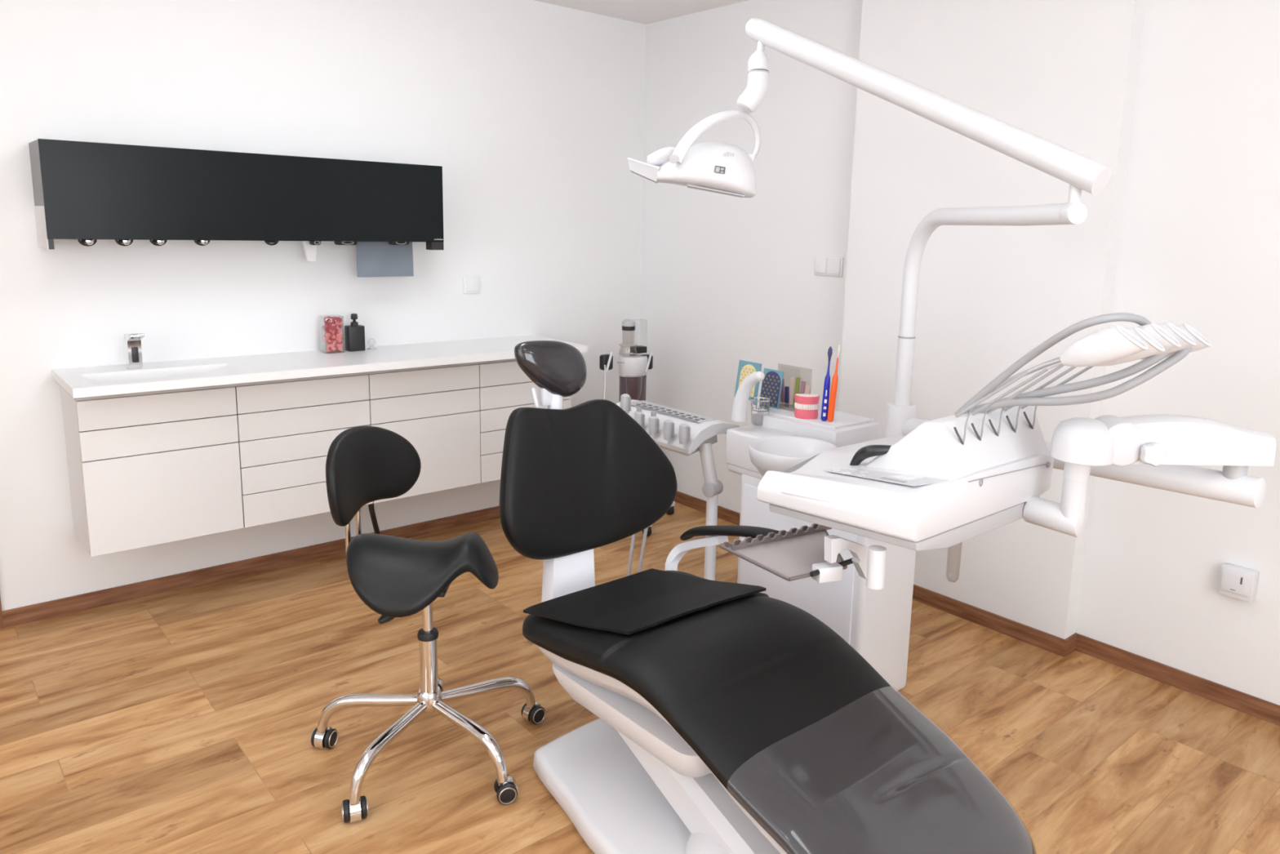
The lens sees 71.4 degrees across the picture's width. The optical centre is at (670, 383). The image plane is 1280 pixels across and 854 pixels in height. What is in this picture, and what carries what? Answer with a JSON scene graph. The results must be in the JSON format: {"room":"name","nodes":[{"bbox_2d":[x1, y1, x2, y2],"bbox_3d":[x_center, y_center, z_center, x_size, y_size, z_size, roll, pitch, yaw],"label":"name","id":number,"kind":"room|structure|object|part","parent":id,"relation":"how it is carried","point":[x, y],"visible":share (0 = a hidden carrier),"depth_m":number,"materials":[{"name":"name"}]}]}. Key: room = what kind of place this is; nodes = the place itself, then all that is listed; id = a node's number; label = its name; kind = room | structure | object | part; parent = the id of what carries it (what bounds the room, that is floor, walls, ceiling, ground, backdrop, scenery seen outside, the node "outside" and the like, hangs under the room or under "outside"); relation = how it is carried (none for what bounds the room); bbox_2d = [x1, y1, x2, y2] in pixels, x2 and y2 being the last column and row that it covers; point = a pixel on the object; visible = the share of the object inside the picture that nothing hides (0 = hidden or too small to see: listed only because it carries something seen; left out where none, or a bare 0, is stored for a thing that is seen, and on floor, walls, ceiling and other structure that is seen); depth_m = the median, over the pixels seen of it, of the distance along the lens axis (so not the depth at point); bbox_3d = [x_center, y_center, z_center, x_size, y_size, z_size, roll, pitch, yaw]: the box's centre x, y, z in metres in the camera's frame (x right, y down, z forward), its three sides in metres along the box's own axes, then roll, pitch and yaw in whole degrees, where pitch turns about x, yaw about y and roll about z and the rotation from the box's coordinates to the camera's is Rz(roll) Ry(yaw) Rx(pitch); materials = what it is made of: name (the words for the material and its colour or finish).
{"room":"dental clinic","nodes":[
{"label":"dental clinic","id":0,"kind":"room"},
{"bbox_2d":[0,0,645,610],"bbox_3d":[-1.959,-0.412,3.292,4.700,2.462,0.100,-7,13,-41],"label":"wall","id":1,"kind":"structure","parent":0,"point":[531,112],"depth_m":3.58,"materials":[{"name":"white paint"}]},
{"bbox_2d":[0,597,4,628],"bbox_3d":[-2.727,-0.160,2.621,1.042,2.160,0.072,-7,13,-41],"label":"trim","id":2,"kind":"structure","parent":1,"relation":"attached to","point":[2,626],"depth_m":3.11,"materials":[{"name":"brown wood"}]},
{"bbox_2d":[60,386,244,556],"bbox_3d":[-1.864,0.272,3.213,0.482,0.532,0.341,-7,13,-41],"label":"base cabinet","id":3,"kind":"object","parent":1,"relation":"attached to","point":[145,470],"visible":0.98,"depth_m":3.07,"materials":[{"name":"white laminate"}]},
{"bbox_3d":[-1.751,0.085,3.055,0.480,0.099,0.014,-7,13,-41],"label":"drawer","id":4,"kind":"part","parent":3,"relation":"part of","materials":[{"name":"white laminate"}]},
{"bbox_3d":[-1.753,0.185,3.073,0.480,0.098,0.014,-7,13,-41],"label":"drawer","id":5,"kind":"part","parent":3,"relation":"part of","materials":[{"name":"white laminate"}]},
{"bbox_3d":[-1.762,0.293,3.099,0.478,0.529,0.008,-7,13,-41],"label":"joint rail","id":6,"kind":"part","parent":3,"relation":"part of","materials":[{"name":"grey laminate"}]},
{"bbox_3d":[-1.759,0.397,3.111,0.480,0.324,0.014,-7,13,-41],"label":"drawer","id":7,"kind":"part","parent":3,"relation":"part of","materials":[{"name":"white laminate"}]},
{"bbox_2d":[28,138,444,249],"bbox_3d":[-1.553,-0.684,3.370,1.385,0.345,0.238,-7,13,-41],"label":"upper cabinet","id":8,"kind":"object","parent":1,"relation":"attached to","point":[86,192],"visible":1,"depth_m":3.18,"materials":[{"name":"black metal"}]},
{"bbox_3d":[-2.073,-0.685,2.913,0.006,0.206,0.226,-7,13,-41],"label":"panel","id":9,"kind":"part","parent":8,"relation":"part of","materials":[{"name":"grey metal"}]},
{"bbox_2d":[302,240,316,261],"bbox_3d":[-1.426,-0.526,3.518,0.054,0.086,0.025,-7,13,-41],"label":"paper cup","id":10,"kind":"object","parent":8,"relation":"in","point":[310,251],"visible":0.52,"depth_m":3.51,"materials":[{"name":"white paper"}]},
{"bbox_2d":[309,240,320,244],"bbox_3d":[-1.386,-0.552,3.470,0.036,0.026,0.043,-7,13,-41],"label":"outlet","id":11,"kind":"object","parent":8,"relation":"attached to","point":[312,242],"depth_m":3.46,"materials":[{"name":"grey plastic"}]},
{"bbox_2d":[333,241,357,244],"bbox_3d":[-1.295,-0.565,3.549,0.084,0.026,0.043,-7,13,-41],"label":"outlet","id":12,"kind":"object","parent":8,"relation":"attached to","point":[335,242],"depth_m":3.53,"materials":[{"name":"grey plastic"}]},
{"bbox_2d":[355,241,413,277],"bbox_3d":[-1.184,-0.518,3.694,0.240,0.151,0.010,-7,13,-41],"label":"paper towel","id":13,"kind":"object","parent":8,"relation":"hanging from","point":[374,259],"visible":0.88,"depth_m":3.69,"materials":[{"name":"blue paper"}]},
{"bbox_2d":[388,241,409,244],"bbox_3d":[-1.127,-0.588,3.694,0.080,0.026,0.043,-7,13,-41],"label":"outlet","id":14,"kind":"object","parent":8,"relation":"attached to","point":[389,242],"depth_m":3.68,"materials":[{"name":"grey plastic"}]},
{"bbox_2d":[1,505,500,627],"bbox_3d":[-1.264,0.690,4.058,2.868,0.060,0.010,-7,13,-41],"label":"baseboard","id":15,"kind":"structure","parent":1,"relation":"attached to","point":[37,611],"depth_m":3.55,"materials":[{"name":"brown wood"}]},
{"bbox_2d":[234,374,373,527],"bbox_3d":[-1.497,0.225,3.531,0.490,0.532,0.341,-7,13,-41],"label":"base cabinet","id":16,"kind":"object","parent":1,"relation":"attached to","point":[287,430],"visible":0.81,"depth_m":3.36,"materials":[{"name":"grey laminate"}]},
{"bbox_3d":[-1.391,0.337,3.426,0.488,0.099,0.014,-7,13,-41],"label":"drawer","id":17,"kind":"part","parent":16,"relation":"part of","materials":[{"name":"white laminate"}]},
{"bbox_3d":[-1.384,0.037,3.373,0.488,0.099,0.014,-7,13,-41],"label":"drawer","id":18,"kind":"part","parent":16,"relation":"part of","materials":[{"name":"white paint"}]},
{"bbox_3d":[-1.386,0.138,3.391,0.488,0.098,0.014,-7,13,-41],"label":"drawer","id":19,"kind":"part","parent":16,"relation":"part of","materials":[{"name":"white laminate"}]},
{"bbox_3d":[-1.389,0.237,3.409,0.488,0.095,0.014,-7,13,-41],"label":"drawer","id":20,"kind":"part","parent":16,"relation":"part of","materials":[{"name":"white laminate"}]},
{"bbox_3d":[-1.394,0.450,3.446,0.488,0.122,0.014,-7,13,-41],"label":"drawer","id":21,"kind":"part","parent":16,"relation":"part of","materials":[{"name":"white laminate"}]},
{"bbox_2d":[51,334,586,400],"bbox_3d":[-1.274,-0.082,3.596,1.976,0.060,0.451,-7,13,-41],"label":"countertop","id":22,"kind":"structure","parent":1,"relation":"attached to","point":[96,382],"depth_m":3.32,"materials":[{"name":"white stone"}]},
{"bbox_2d":[124,333,144,368],"bbox_3d":[-1.885,-0.114,3.135,0.050,0.133,0.112,-7,13,-41],"label":"faucet","id":23,"kind":"object","parent":22,"relation":"on","point":[132,341],"visible":1,"depth_m":3.14,"materials":[{"name":"silver metal"}]},
{"bbox_3d":[-1.883,-0.163,3.125,0.044,0.032,0.108,-7,13,-41],"label":"spout","id":24,"kind":"part","parent":23,"relation":"part of","materials":[{"name":"silver metal"}]},
{"bbox_2d":[79,363,246,385],"bbox_3d":[-1.754,-0.020,3.089,0.470,0.030,0.245,-7,13,-41],"label":"basin","id":25,"kind":"object","parent":22,"relation":"in","point":[105,378],"depth_m":3.15,"materials":[{"name":"white ceramic"}]},
{"bbox_3d":[-1.308,-0.075,3.637,1.936,0.030,0.328,-7,13,-41],"label":"support rail","id":26,"kind":"part","parent":22,"relation":"part of","materials":[{"name":"grey stone"}]},
{"bbox_2d":[319,315,345,353],"bbox_3d":[-1.392,-0.202,3.657,0.080,0.150,0.072,-7,13,-41],"label":"candy jar","id":27,"kind":"object","parent":22,"relation":"on","point":[332,335],"visible":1,"depth_m":3.64,"materials":[{"name":"clear glass"}]},
{"bbox_2d":[344,313,364,351],"bbox_3d":[-1.315,-0.213,3.713,0.068,0.156,0.065,-7,13,-41],"label":"soap dispenser","id":28,"kind":"object","parent":22,"relation":"on","point":[354,333],"visible":1,"depth_m":3.70,"materials":[{"name":"black plastic"}]},
{"bbox_2d":[366,337,377,349],"bbox_3d":[-1.272,-0.169,3.784,0.046,0.046,0.046,-7,13,-41],"label":"glass figurine","id":29,"kind":"object","parent":22,"relation":"on","point":[369,347],"visible":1,"depth_m":3.78,"materials":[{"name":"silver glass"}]},
{"bbox_2d":[367,364,480,502],"bbox_3d":[-1.127,0.177,3.852,0.488,0.532,0.341,-7,13,-41],"label":"base cabinet","id":30,"kind":"object","parent":1,"relation":"attached to","point":[436,410],"visible":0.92,"depth_m":3.75,"materials":[{"name":"grey laminate"}]},
{"bbox_3d":[-1.026,0.199,3.738,0.484,0.529,0.008,-7,13,-41],"label":"joint rail","id":31,"kind":"part","parent":30,"relation":"part of","materials":[{"name":"grey laminate"}]},
{"bbox_3d":[-1.014,-0.010,3.694,0.486,0.099,0.014,-7,13,-41],"label":"drawer","id":32,"kind":"part","parent":30,"relation":"part of","materials":[{"name":"white paint"}]},
{"bbox_3d":[-1.017,0.091,3.712,0.486,0.098,0.014,-7,13,-41],"label":"drawer","id":33,"kind":"part","parent":30,"relation":"part of","materials":[{"name":"white paint"}]},
{"bbox_3d":[-1.022,0.303,3.749,0.486,0.324,0.014,-7,13,-41],"label":"drawer","id":34,"kind":"part","parent":30,"relation":"part of","materials":[{"name":"white laminate"}]},
{"bbox_2d":[463,275,479,293],"bbox_3d":[-0.923,-0.459,4.131,0.082,0.082,0.012,-7,13,-41],"label":"light switch","id":35,"kind":"object","parent":1,"relation":"attached to","point":[471,283],"visible":1,"depth_m":4.12,"materials":[{"name":"white plastic"}]},
{"bbox_2d":[478,360,570,482],"bbox_3d":[-0.762,0.131,4.168,0.479,0.532,0.341,-7,13,-41],"label":"base cabinet","id":36,"kind":"object","parent":1,"relation":"attached to","point":[504,387],"visible":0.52,"depth_m":3.94,"materials":[{"name":"white laminate"}]},
{"bbox_3d":[-0.660,0.356,4.083,0.477,0.122,0.014,-7,13,-41],"label":"drawer","id":37,"kind":"part","parent":36,"relation":"part of","materials":[{"name":"white paint"}]},
{"bbox_3d":[-0.657,0.243,4.063,0.477,0.099,0.014,-7,13,-41],"label":"drawer","id":38,"kind":"part","parent":36,"relation":"part of","materials":[{"name":"white laminate"}]},
{"bbox_3d":[-0.649,-0.056,4.010,0.477,0.099,0.014,-7,13,-41],"label":"drawer","id":39,"kind":"part","parent":36,"relation":"part of","materials":[{"name":"white laminate"}]},
{"bbox_3d":[-0.654,0.143,4.046,0.477,0.095,0.014,-7,13,-41],"label":"drawer","id":40,"kind":"part","parent":36,"relation":"part of","materials":[{"name":"white laminate"}]},
{"bbox_3d":[-0.652,0.044,4.028,0.477,0.098,0.014,-7,13,-41],"label":"drawer","id":41,"kind":"part","parent":36,"relation":"part of","materials":[{"name":"white paint"}]},
{"bbox_2d":[0,502,1279,853],"bbox_3d":[-0.114,1.269,1.412,4.900,0.100,5.800,-7,13,-41],"label":"floor","id":42,"kind":"structure","parent":0,"point":[181,721],"depth_m":2.60,"materials":[{"name":"brown wood"}]},
{"bbox_2d":[310,426,545,822],"bbox_3d":[-0.626,0.573,2.376,0.637,0.908,0.638,-7,13,-41],"label":"stool","id":43,"kind":"object","parent":42,"relation":"on","point":[394,576],"visible":1,"depth_m":2.30,"materials":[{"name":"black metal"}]},
{"bbox_2d":[314,725,332,748],"bbox_3d":[-0.962,0.972,2.464,0.033,0.057,0.049,4,10,11],"label":"caster","id":44,"kind":"object","parent":43,"relation":"attached to","point":[322,734],"depth_m":2.45,"materials":[{"name":"silver metal"}]},
{"bbox_3d":[-0.774,0.413,2.339,0.184,0.281,0.030,4,10,13],"label":"backrest rod","id":45,"kind":"part","parent":43,"relation":"part of","materials":[{"name":"silver metal"}]},
{"bbox_2d":[347,797,361,822],"bbox_3d":[-0.770,1.030,2.169,0.030,0.057,0.049,-3,11,-24],"label":"caster","id":46,"kind":"object","parent":43,"relation":"attached to","point":[354,804],"depth_m":2.15,"materials":[{"name":"silver metal"}]},
{"bbox_3d":[-0.768,0.407,2.377,0.166,0.281,0.030,4,10,14],"label":"backrest rod","id":47,"kind":"part","parent":43,"relation":"part of","materials":[{"name":"silver metal"}]},
{"bbox_3d":[-0.827,0.903,2.443,0.294,0.118,0.035,2,10,2],"label":"leg","id":48,"kind":"part","parent":43,"relation":"part of","materials":[{"name":"silver metal"}]},
{"bbox_3d":[-0.800,0.231,2.346,0.094,0.231,0.317,6,11,25],"label":"backrest","id":49,"kind":"part","parent":43,"relation":"part of","materials":[{"name":"black leather"}]},
{"bbox_2d":[368,502,380,533],"bbox_3d":[-1.269,0.608,3.815,0.046,0.310,0.321,-2,11,-19],"label":"support","id":50,"kind":"object","parent":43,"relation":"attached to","point":[371,509],"visible":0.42,"depth_m":3.68,"materials":[{"name":"black metal"}]},
{"bbox_3d":[-0.693,0.578,2.314,0.029,0.051,0.153,10,13,39],"label":"lever","id":51,"kind":"part","parent":43,"relation":"part of","materials":[{"name":"black plastic"}]},
{"bbox_3d":[-0.719,0.935,2.279,0.035,0.118,0.298,5,11,20],"label":"leg","id":52,"kind":"part","parent":43,"relation":"part of","materials":[{"name":"silver metal"}]},
{"bbox_3d":[-0.674,0.473,2.367,0.380,0.149,0.362,-7,13,-41],"label":"seat","id":53,"kind":"part","parent":43,"relation":"part of","materials":[{"name":"black leather"}]},
{"bbox_2d":[438,678,444,691],"bbox_3d":[-0.724,0.929,2.741,0.049,0.057,0.033,1,10,-5],"label":"caster","id":54,"kind":"object","parent":43,"relation":"attached to","point":[441,684],"depth_m":2.74,"materials":[{"name":"silver metal"}]},
{"bbox_3d":[-0.650,0.545,2.372,0.110,0.016,0.090,1,10,-3],"label":"seat plate","id":55,"kind":"part","parent":43,"relation":"part of","materials":[{"name":"black plastic"}]},
{"bbox_3d":[-0.529,0.931,2.332,0.295,0.118,0.035,10,13,39],"label":"leg","id":56,"kind":"part","parent":43,"relation":"part of","materials":[{"name":"silver metal"}]},
{"bbox_3d":[-0.520,0.896,2.530,0.294,0.118,0.035,-5,12,-34],"label":"leg","id":57,"kind":"part","parent":43,"relation":"part of","materials":[{"name":"silver metal"}]},
{"bbox_2d":[497,775,518,792],"bbox_3d":[-0.415,1.022,2.266,0.049,0.057,0.031,-2,11,-21],"label":"caster","id":58,"kind":"object","parent":43,"relation":"attached to","point":[506,784],"depth_m":2.25,"materials":[{"name":"silver metal"}]},
{"bbox_2d":[522,701,541,722],"bbox_3d":[-0.409,0.959,2.619,0.050,0.057,0.027,-8,14,-44],"label":"caster","id":59,"kind":"object","parent":43,"relation":"attached to","point":[531,710],"depth_m":2.60,"materials":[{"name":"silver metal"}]},
{"bbox_2d":[599,319,675,535],"bbox_3d":[-0.208,0.183,4.356,0.401,1.007,0.463,5,11,18],"label":"trolley","id":60,"kind":"object","parent":42,"relation":"on","point":[633,368],"visible":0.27,"depth_m":4.23,"materials":[{"name":"white plastic"}]},
{"bbox_3d":[-0.184,0.027,4.300,0.130,0.131,0.130,-7,13,-41],"label":"tank","id":61,"kind":"part","parent":60,"relation":"part of","materials":[{"name":"grey"}]},
{"bbox_2d":[630,345,647,353],"bbox_3d":[-0.156,-0.163,4.294,0.068,0.030,0.050,-7,13,-41],"label":"clip","id":62,"kind":"object","parent":60,"relation":"on","point":[639,349],"depth_m":4.27,"materials":[{"name":"black plastic"}]},
{"bbox_2d":[499,340,1036,853],"bbox_3d":[0.157,0.543,2.058,0.669,1.114,1.682,-6,12,-35],"label":"dental chair","id":63,"kind":"object","parent":42,"relation":"on","point":[748,724],"visible":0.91,"depth_m":2.01,"materials":[{"name":"black leather"}]},
{"bbox_3d":[-0.244,0.266,2.605,0.608,0.435,0.142,-7,13,-41],"label":"backrest","id":64,"kind":"part","parent":63,"relation":"part of","materials":[{"name":"black leather"}]},
{"bbox_3d":[0.224,1.083,2.022,0.600,0.068,1.367,-7,13,-41],"label":"plate","id":65,"kind":"part","parent":63,"relation":"part of","materials":[{"name":"white plastic"}]},
{"bbox_2d":[523,568,766,634],"bbox_3d":[-0.067,0.550,2.279,0.510,0.056,0.370,-7,13,-41],"label":"mat","id":66,"kind":"object","parent":63,"relation":"on","point":[640,601],"visible":1,"depth_m":2.26,"materials":[{"name":"black leather"}]},
{"bbox_3d":[0.101,0.911,2.146,0.300,0.350,0.656,-7,13,-41],"label":"lift arm","id":67,"kind":"part","parent":63,"relation":"part of","materials":[{"name":"white plastic"}]},
{"bbox_3d":[0.172,0.438,2.524,0.068,0.128,0.391,-7,13,-41],"label":"armrest","id":68,"kind":"part","parent":63,"relation":"part of","materials":[{"name":"black leather"}]},
{"bbox_2d":[522,570,1035,853],"bbox_3d":[0.195,0.765,2.031,0.560,0.361,1.215,-7,13,-41],"label":"seat cushion","id":69,"kind":"object","parent":63,"relation":"on","point":[752,714],"depth_m":1.89,"materials":[{"name":"black leather"}]},
{"bbox_2d":[616,17,1275,691],"bbox_3d":[0.450,-0.009,2.551,0.877,2.027,2.086,-7,13,-41],"label":"dental unit","id":70,"kind":"object","parent":42,"relation":"on","point":[1151,451],"visible":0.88,"depth_m":2.43,"materials":[{"name":"white plastic"}]},
{"bbox_3d":[0.129,0.283,3.056,0.045,0.161,0.089,-7,13,-41],"label":"assistant arm","id":71,"kind":"part","parent":70,"relation":"part of","materials":[{"name":"white plastic"}]},
{"bbox_3d":[0.138,0.559,3.086,0.039,0.406,0.039,-7,13,-41],"label":"assistant post","id":72,"kind":"part","parent":70,"relation":"part of","materials":[{"name":"white metal"}]},
{"bbox_2d":[657,41,768,197],"bbox_3d":[0.124,-0.754,2.487,0.336,0.459,0.270,-7,13,-41],"label":"lamp","id":73,"kind":"object","parent":70,"relation":"attached to","point":[718,167],"depth_m":2.44,"materials":[{"name":"white plastic"}]},
{"bbox_2d":[733,360,761,400],"bbox_3d":[0.281,-0.010,3.253,0.024,0.136,0.111,-7,13,-41],"label":"leaflet","id":74,"kind":"object","parent":70,"relation":"on","point":[745,368],"visible":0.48,"depth_m":3.25,"materials":[{"name":"blue paper"}]},
{"bbox_3d":[0.280,-0.012,3.252,0.018,0.113,0.080,-7,13,-41],"label":"arched panel","id":75,"kind":"part","parent":74,"relation":"part of","materials":[{"name":"yellow paper"}]},
{"bbox_3d":[0.254,0.041,2.906,0.051,0.178,0.136,-7,13,-41],"label":"tap arm","id":76,"kind":"part","parent":70,"relation":"part of","materials":[{"name":"white plastic"}]},
{"bbox_2d":[750,396,770,425],"bbox_3d":[0.307,0.096,3.054,0.070,0.086,0.070,-7,13,-41],"label":"drinking glass","id":77,"kind":"object","parent":70,"relation":"on","point":[760,406],"visible":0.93,"depth_m":3.03,"materials":[{"name":"white"}]},
{"bbox_2d":[760,368,783,408],"bbox_3d":[0.351,0.018,3.122,0.025,0.130,0.091,-7,13,-41],"label":"leaflet","id":78,"kind":"object","parent":70,"relation":"on","point":[771,384],"visible":0.88,"depth_m":3.11,"materials":[{"name":"blue paper"}]},
{"bbox_2d":[748,435,836,476],"bbox_3d":[0.370,0.262,2.707,0.272,0.146,0.272,-7,13,-41],"label":"bowl","id":79,"kind":"object","parent":70,"relation":"on","point":[775,453],"depth_m":2.77,"materials":[{"name":"white ceramic"}]},
{"bbox_2d":[778,363,812,411],"bbox_3d":[0.412,0.015,3.097,0.051,0.148,0.162,-7,13,-41],"label":"stand","id":80,"kind":"object","parent":70,"relation":"on","point":[787,397],"visible":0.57,"depth_m":3.11,"materials":[{"name":"clear plastic"}]},
{"bbox_3d":[0.385,0.653,2.812,0.006,0.590,0.460,-7,13,-41],"label":"door","id":81,"kind":"part","parent":70,"relation":"part of","materials":[{"name":"white plastic"}]},
{"bbox_2d":[794,393,819,418],"bbox_3d":[0.453,0.077,2.953,0.084,0.078,0.042,2,10,0],"label":"model","id":82,"kind":"object","parent":70,"relation":"on","point":[806,406],"visible":1,"depth_m":2.94},
{"bbox_2d":[768,405,874,429],"bbox_3d":[0.491,0.108,3.035,0.210,0.010,0.340,-7,13,-41],"label":"shelf","id":83,"kind":"object","parent":70,"relation":"attached to","point":[842,420],"depth_m":2.95,"materials":[{"name":"white plastic"}]},
{"bbox_2d":[820,346,832,421],"bbox_3d":[0.508,0.001,2.906,0.027,0.245,0.022,-7,13,-41],"label":"toothbrush","id":84,"kind":"object","parent":70,"relation":"on","point":[824,408],"visible":1,"depth_m":2.90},
{"bbox_3d":[0.507,0.018,2.908,0.025,0.211,0.022,-7,13,-41],"label":"handle","id":85,"kind":"part","parent":84,"relation":"part of","materials":[{"name":"blue"}]},
{"bbox_2d":[826,345,840,422],"bbox_3d":[0.528,0.000,2.895,0.025,0.253,0.027,-7,13,-41],"label":"toothbrush","id":86,"kind":"object","parent":70,"relation":"on","point":[832,402],"visible":1,"depth_m":2.89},
{"bbox_3d":[0.562,-0.717,2.198,0.062,0.503,1.067,-7,13,-40],"label":"swing arm","id":87,"kind":"part","parent":70,"relation":"part of","materials":[{"name":"white plastic"}]},
{"bbox_3d":[0.785,-0.264,2.297,0.046,0.383,0.769,-1,10,-11],"label":"pole arm","id":88,"kind":"part","parent":70,"relation":"part of","materials":[{"name":"white plastic"}]},
{"bbox_2d":[756,312,1212,589],"bbox_3d":[0.673,0.140,2.017,0.689,0.637,0.751,-7,13,-41],"label":"table","id":89,"kind":"object","parent":70,"relation":"attached to","point":[970,473],"visible":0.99,"depth_m":1.96,"materials":[{"name":"white plastic"}]},
{"bbox_2d":[719,523,853,582],"bbox_3d":[0.325,0.400,2.107,0.326,0.037,0.267,-5,12,-32],"label":"tray","id":90,"kind":"object","parent":89,"relation":"attached to","point":[795,553],"visible":0.89,"depth_m":2.09,"materials":[{"name":"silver metal"}]},
{"bbox_2d":[824,534,866,578],"bbox_3d":[0.393,0.392,1.998,0.112,0.114,0.024,-4,12,-30],"label":"bracket","id":91,"kind":"object","parent":89,"relation":"on","point":[833,544],"depth_m":1.98,"materials":[{"name":"white plastic"}]},
{"bbox_3d":[0.461,0.172,2.063,0.103,0.069,0.044,8,12,32],"label":"handle","id":92,"kind":"part","parent":89,"relation":"part of","materials":[{"name":"black plastic"}]},
{"bbox_2d":[866,545,886,589],"bbox_3d":[0.438,0.392,1.899,0.038,0.085,0.038,-7,13,-41],"label":"handle","id":93,"kind":"object","parent":89,"relation":"on","point":[877,554],"depth_m":1.88,"materials":[{"name":"white plastic"}]},
{"bbox_2d":[768,496,1039,551],"bbox_3d":[0.542,0.292,2.139,0.576,0.040,0.424,-7,13,-41],"label":"tray","id":94,"kind":"object","parent":89,"relation":"on","point":[952,535],"depth_m":1.95,"materials":[{"name":"white plastic"}]},
{"bbox_3d":[0.691,0.025,1.922,0.008,0.126,0.156,-9,14,-44],"label":"whip arm","id":95,"kind":"part","parent":89,"relation":"part of","materials":[{"name":"white plastic"}]},
{"bbox_3d":[0.745,0.020,1.965,0.008,0.130,0.163,-8,14,-44],"label":"whip arm","id":96,"kind":"part","parent":89,"relation":"part of","materials":[{"name":"white plastic"}]},
{"bbox_3d":[0.800,0.013,2.012,0.008,0.138,0.164,-8,14,-44],"label":"whip arm","id":97,"kind":"part","parent":89,"relation":"part of","materials":[{"name":"white plastic"}]},
{"bbox_3d":[0.858,0.009,2.061,0.008,0.140,0.167,-8,14,-44],"label":"whip arm","id":98,"kind":"part","parent":89,"relation":"part of","materials":[{"name":"white plastic"}]},
{"bbox_3d":[0.920,0.005,2.111,0.008,0.141,0.173,-8,14,-44],"label":"whip arm","id":99,"kind":"part","parent":89,"relation":"part of","materials":[{"name":"white plastic"}]},
{"bbox_2d":[1059,326,1144,367],"bbox_3d":[0.852,-0.070,1.757,0.158,0.089,0.045,10,13,40],"label":"holder","id":100,"kind":"object","parent":89,"relation":"on","point":[1114,343],"depth_m":1.74,"materials":[{"name":"white plastic"}]},
{"bbox_2d":[1090,328,1160,366],"bbox_3d":[0.907,-0.071,1.799,0.159,0.087,0.045,10,13,40],"label":"holder","id":101,"kind":"object","parent":89,"relation":"on","point":[1154,346],"depth_m":1.77,"materials":[{"name":"white plastic"}]},
{"bbox_2d":[1137,324,1177,355],"bbox_3d":[0.964,-0.082,1.843,0.159,0.086,0.045,10,13,40],"label":"holder","id":102,"kind":"object","parent":89,"relation":"on","point":[1169,342],"depth_m":1.80,"materials":[{"name":"white plastic"}]},
{"bbox_2d":[1140,323,1193,359],"bbox_3d":[1.023,-0.087,1.891,0.158,0.087,0.045,11,13,42],"label":"holder","id":103,"kind":"object","parent":89,"relation":"on","point":[1185,340],"depth_m":1.86,"materials":[{"name":"white plastic"}]},
{"bbox_2d":[1142,324,1208,359],"bbox_3d":[1.085,-0.088,1.941,0.159,0.086,0.045,10,13,40],"label":"holder","id":104,"kind":"object","parent":89,"relation":"on","point":[1202,342],"depth_m":1.89,"materials":[{"name":"white plastic"}]},
{"bbox_3d":[0.927,0.266,2.049,0.053,0.105,0.053,-7,13,-41],"label":"head post","id":105,"kind":"part","parent":70,"relation":"part of","materials":[{"name":"white plastic"}]},
{"bbox_3d":[1.052,0.153,1.944,0.051,0.052,0.026,2,10,1],"label":"brake knob","id":106,"kind":"part","parent":70,"relation":"part of","materials":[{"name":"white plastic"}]},
{"bbox_3d":[1.151,0.125,1.992,0.348,0.103,0.084,2,10,1],"label":"spring arm","id":107,"kind":"part","parent":70,"relation":"part of","materials":[{"name":"white plastic"}]},
{"bbox_2d":[533,0,748,24],"bbox_3d":[-0.050,-1.253,0.966,4.900,0.100,5.800,-7,13,-41],"label":"ceiling","id":108,"kind":"structure","parent":0,"point":[642,11],"depth_m":4.21,"materials":[{"name":"white paint"}]},
{"bbox_2d":[639,0,1279,705],"bbox_3d":[1.659,-0.226,2.764,0.183,2.462,5.700,-7,13,-41],"label":"wall","id":109,"kind":"structure","parent":0,"point":[1180,99],"depth_m":3.12,"materials":[{"name":"white paint"}]},
{"bbox_2d":[813,255,843,276],"bbox_3d":[0.676,-0.505,3.830,0.014,0.082,0.152,-7,13,-41],"label":"light switch","id":110,"kind":"object","parent":109,"relation":"attached to","point":[824,265],"visible":1,"depth_m":3.82,"materials":[{"name":"white plastic"}]},
{"bbox_2d":[673,490,1279,725],"bbox_3d":[1.623,0.970,2.896,0.093,0.060,5.590,-7,13,-41],"label":"baseboard","id":111,"kind":"structure","parent":109,"relation":"attached to","point":[1259,708],"depth_m":3.11,"materials":[{"name":"brown wood"}]},
{"bbox_2d":[1217,562,1258,602],"bbox_3d":[1.744,0.613,2.739,0.046,0.094,0.094,-7,13,-41],"label":"power socket","id":112,"kind":"object","parent":109,"relation":"attached to","point":[1238,582],"visible":1,"depth_m":2.72,"materials":[{"name":"white plastic"}]},
{"bbox_3d":[1.730,0.609,2.725,0.006,0.070,0.080,-7,13,-41],"label":"lid","id":113,"kind":"part","parent":112,"relation":"part of","materials":[{"name":"white plastic"}]}
]}

